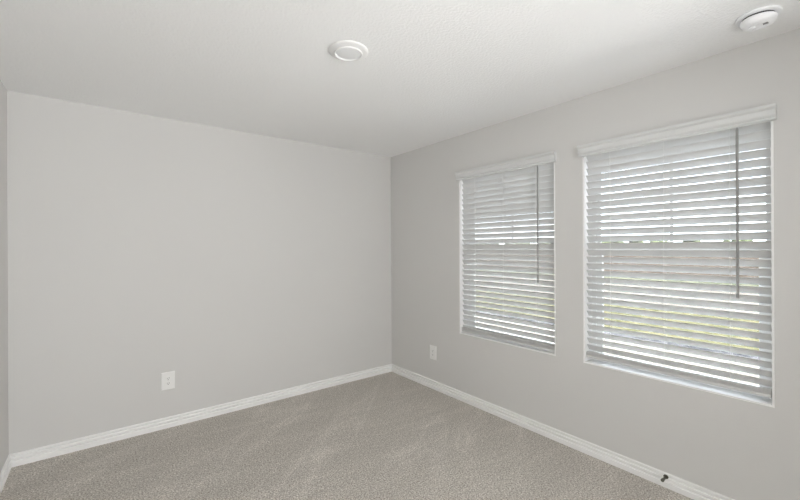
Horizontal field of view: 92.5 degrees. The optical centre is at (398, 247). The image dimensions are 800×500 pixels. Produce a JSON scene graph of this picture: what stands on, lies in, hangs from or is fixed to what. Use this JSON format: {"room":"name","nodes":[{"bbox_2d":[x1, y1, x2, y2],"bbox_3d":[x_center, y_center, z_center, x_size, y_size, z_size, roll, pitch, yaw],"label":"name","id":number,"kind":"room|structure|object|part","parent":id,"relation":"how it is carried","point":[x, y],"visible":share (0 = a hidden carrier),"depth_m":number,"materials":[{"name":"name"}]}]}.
{"room":"empty bedroom","nodes":[
{"label":"empty bedroom","id":0,"kind":"room"},
{"bbox_2d":[0,80,8,472],"bbox_3d":[-1.337,0.150,0.842,0.120,2.740,4.050,0,0,-38],"label":"wall","id":1,"kind":"structure","parent":0,"point":[4,421],"depth_m":2.38,"materials":[{"name":"white paint"}]},
{"bbox_2d":[0,455,11,494],"bbox_3d":[-1.277,1.378,0.884,0.016,0.084,4.050,0,0,-38],"label":"baseboard","id":2,"kind":"structure","parent":1,"relation":"attached to","point":[5,471],"depth_m":2.34,"materials":[{"name":"white"}]},
{"bbox_2d":[7,91,391,453],"bbox_3d":[-1.401,0.150,3.450,3.214,2.740,0.150,0,0,-38],"label":"wall","id":3,"kind":"structure","parent":0,"point":[240,265],"depth_m":3.06,"materials":[{"name":"white paint"}]},
{"bbox_2d":[161,371,174,390],"bbox_3d":[-1.818,1.053,3.021,0.092,0.136,0.011,0,0,-38],"label":"wall outlet","id":4,"kind":"object","parent":3,"relation":"attached to","point":[167,378],"visible":1,"depth_m":3.02,"materials":[{"name":"white plastic"}]},
{"bbox_2d":[9,364,391,466],"bbox_3d":[-1.296,1.378,3.421,3.094,0.084,0.016,0,0,-38],"label":"baseboard","id":5,"kind":"structure","parent":3,"relation":"attached to","point":[61,448],"depth_m":3.05,"materials":[{"name":"white"}]},
{"bbox_2d":[0,372,692,499],"bbox_3d":[-0.023,1.463,1.779,3.094,0.100,4.170,0,0,-38],"label":"floor","id":6,"kind":"structure","parent":0,"point":[390,435],"depth_m":2.55,"materials":[{"name":"beige carpet"}]},
{"bbox_2d":[0,0,799,156],"bbox_3d":[-0.073,-1.127,1.827,3.094,0.200,4.050,0,0,-38],"label":"ceiling","id":7,"kind":"structure","parent":0,"point":[432,71],"depth_m":2.04,"materials":[{"name":"white paint"}]},
{"bbox_2d":[328,40,367,61],"bbox_3d":[-0.263,-1.016,2.002,0.208,0.020,0.208,0,0,-38],"label":"recessed light","id":8,"kind":"object","parent":7,"relation":"in","point":[344,50],"visible":1,"depth_m":1.97,"materials":[{"name":"white plastic"}]},
{"bbox_2d":[735,5,782,31],"bbox_3d":[1.609,-1.010,1.714,0.158,0.051,0.158,0,0,-38],"label":"smoke detector","id":9,"kind":"object","parent":7,"relation":"attached to","point":[762,17],"visible":1,"depth_m":1.68,"materials":[{"name":"white plastic"}]},
{"bbox_2d":[391,28,799,499],"bbox_3d":[1.219,0.262,2.841,0.180,2.990,4.320,0,0,-38],"label":"wall","id":10,"kind":"structure","parent":0,"point":[736,449],"depth_m":2.54,"materials":[{"name":"white paint"}]},
{"bbox_2d":[430,345,436,359],"bbox_3d":[0.343,1.050,3.821,0.011,0.136,0.092,0,0,-38],"label":"wall outlet","id":11,"kind":"object","parent":10,"relation":"attached to","point":[433,349],"visible":1,"depth_m":3.81,"materials":[{"name":"white plastic"}]},
{"bbox_2d":[459,162,555,355],"bbox_3d":[0.922,0.059,3.221,0.180,1.472,0.948,0,0,-38],"label":"window","id":12,"kind":"structure","parent":10,"relation":"in","point":[461,273],"depth_m":3.54,"materials":[{"name":"white"}]},
{"bbox_3d":[0.967,0.059,3.255,0.066,1.472,0.948,0,0,-38],"label":"frame","id":13,"kind":"part","parent":12,"relation":"part of","materials":[{"name":"white plastic"}]},
{"bbox_2d":[455,151,556,351],"bbox_3d":[0.861,0.045,3.171,0.105,1.470,0.976,0,0,-38],"label":"window blind","id":14,"kind":"object","parent":12,"relation":"attached to","point":[496,192],"visible":0.91,"depth_m":3.13,"materials":[{"name":"white plastic"}]},
{"bbox_3d":[0.695,0.064,3.427,0.032,1.395,0.002,0,0,-38],"label":"ladder cord","id":15,"kind":"part","parent":14,"relation":"part of","materials":[{"name":"white plastic"}]},
{"bbox_3d":[0.880,0.063,3.188,0.032,1.395,0.002,0,0,-38],"label":"ladder cord","id":16,"kind":"part","parent":14,"relation":"part of","materials":[{"name":"white fabric"}]},
{"bbox_3d":[0.883,0.765,3.188,0.051,0.019,0.920,0,0,-38],"label":"rail","id":17,"kind":"part","parent":14,"relation":"part of","materials":[{"name":"white plastic"}]},
{"bbox_3d":[1.065,0.062,2.949,0.032,1.395,0.002,0,0,-38],"label":"ladder cord","id":18,"kind":"part","parent":14,"relation":"part of","materials":[{"name":"white fabric"}]},
{"bbox_3d":[0.956,0.383,3.246,0.024,0.785,0.876,0,0,-38],"label":"sash","id":19,"kind":"part","parent":12,"relation":"part of","materials":[{"name":"white plastic"}]},
{"bbox_2d":[391,364,733,499],"bbox_3d":[1.156,1.365,2.770,0.016,0.084,4.050,0,0,-38],"label":"baseboard","id":20,"kind":"structure","parent":10,"relation":"attached to","point":[686,488],"depth_m":2.64,"materials":[{"name":"white"}]},
{"bbox_2d":[661,474,668,481],"bbox_3d":[1.540,1.343,2.222,0.065,0.025,0.025,0,0,-38],"label":"door stop","id":21,"kind":"object","parent":20,"relation":"attached to","point":[665,476],"visible":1,"depth_m":2.22,"materials":[{"name":"black metal"}]},
{"bbox_2d":[582,121,774,407],"bbox_3d":[1.626,0.056,2.312,0.180,1.472,0.946,0,0,-38],"label":"window","id":22,"kind":"structure","parent":10,"relation":"in","point":[770,402],"depth_m":2.25,"materials":[{"name":"white plastic"}]},
{"bbox_2d":[577,103,776,397],"bbox_3d":[1.562,0.031,2.266,0.105,1.450,0.976,0,0,-38],"label":"window blind","id":23,"kind":"object","parent":22,"relation":"attached to","point":[747,130],"visible":0.95,"depth_m":2.19,"materials":[{"name":"white plastic"}]},
{"bbox_3d":[1.399,0.059,2.518,0.037,1.391,0.002,0,0,-38],"label":"ladder cord","id":24,"kind":"part","parent":23,"relation":"part of","materials":[{"name":"white fabric"}]},
{"bbox_3d":[1.584,0.058,2.279,0.037,1.391,0.002,0,0,-38],"label":"ladder cord","id":25,"kind":"part","parent":23,"relation":"part of","materials":[{"name":"white fabric"}]},
{"bbox_3d":[1.587,0.742,2.279,0.051,0.019,0.918,0,0,-38],"label":"rail","id":26,"kind":"part","parent":23,"relation":"part of","materials":[{"name":"white plastic"}]},
{"bbox_3d":[1.769,0.057,2.040,0.037,1.391,0.002,0,0,-38],"label":"ladder cord","id":27,"kind":"part","parent":23,"relation":"part of","materials":[{"name":"white fabric"}]},
{"bbox_3d":[1.678,-0.303,2.353,0.020,0.682,0.874,0,0,-38],"label":"sash","id":28,"kind":"part","parent":22,"relation":"part of","materials":[{"name":"white plastic"}]},
{"bbox_3d":[1.661,0.379,2.337,0.024,0.785,0.874,0,0,-38],"label":"sash","id":29,"kind":"part","parent":22,"relation":"part of","materials":[{"name":"white plastic"}]},
{"label":"outside","id":30,"kind":"structure","parent":0,"visible":0},
{"bbox_2d":[476,311,758,359],"bbox_3d":[4.429,1.791,7.867,0.600,0.100,120.000,0,0,-38],"label":"sidewalk","id":31,"kind":"structure","parent":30,"point":[669,343],"depth_m":6.92,"materials":[{"name":"grey concrete"}]},
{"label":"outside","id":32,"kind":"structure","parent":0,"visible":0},
{"bbox_2d":[476,290,758,349],"bbox_3d":[-2.785,1.827,21.254,4.400,0.100,150.000,0,0,-38],"label":"lawn","id":33,"kind":"structure","parent":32,"point":[721,326],"depth_m":8.80,"materials":[{"name":"green plant"}]},
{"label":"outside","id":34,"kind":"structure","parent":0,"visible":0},
{"bbox_2d":[476,275,758,313],"bbox_3d":[-7.074,1.848,36.908,8.000,0.100,180.000,0,0,-38],"label":"street","id":35,"kind":"structure","parent":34,"point":[476,275],"depth_m":13.76,"materials":[{"name":"grey asphalt"}]},
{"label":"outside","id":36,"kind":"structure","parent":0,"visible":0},
{"bbox_2d":[476,316,758,385],"bbox_3d":[3.243,1.797,6.948,2.400,0.100,120.000,0,0,-38],"label":"walk","id":37,"kind":"structure","parent":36,"point":[631,344],"depth_m":6.05,"materials":[{"name":"grey concrete"}]},
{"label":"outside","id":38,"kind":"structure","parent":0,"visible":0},
{"bbox_2d":[480,257,758,286],"bbox_3d":[66.263,1.482,194.973,301.600,0.100,420.000,0,0,-38],"label":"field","id":39,"kind":"structure","parent":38,"point":[676,257],"depth_m":19.49,"materials":[{"name":"green plant"}]},
{"bbox_2d":[476,254,758,276],"bbox_3d":[2.377,0.931,40.502,0.150,1.680,54.095,0,0,-38],"label":"fence","id":40,"kind":"object","parent":39,"relation":"on","point":[476,254],"visible":0.02,"depth_m":22.72,"materials":[{"name":"brown wood"}]}
]}

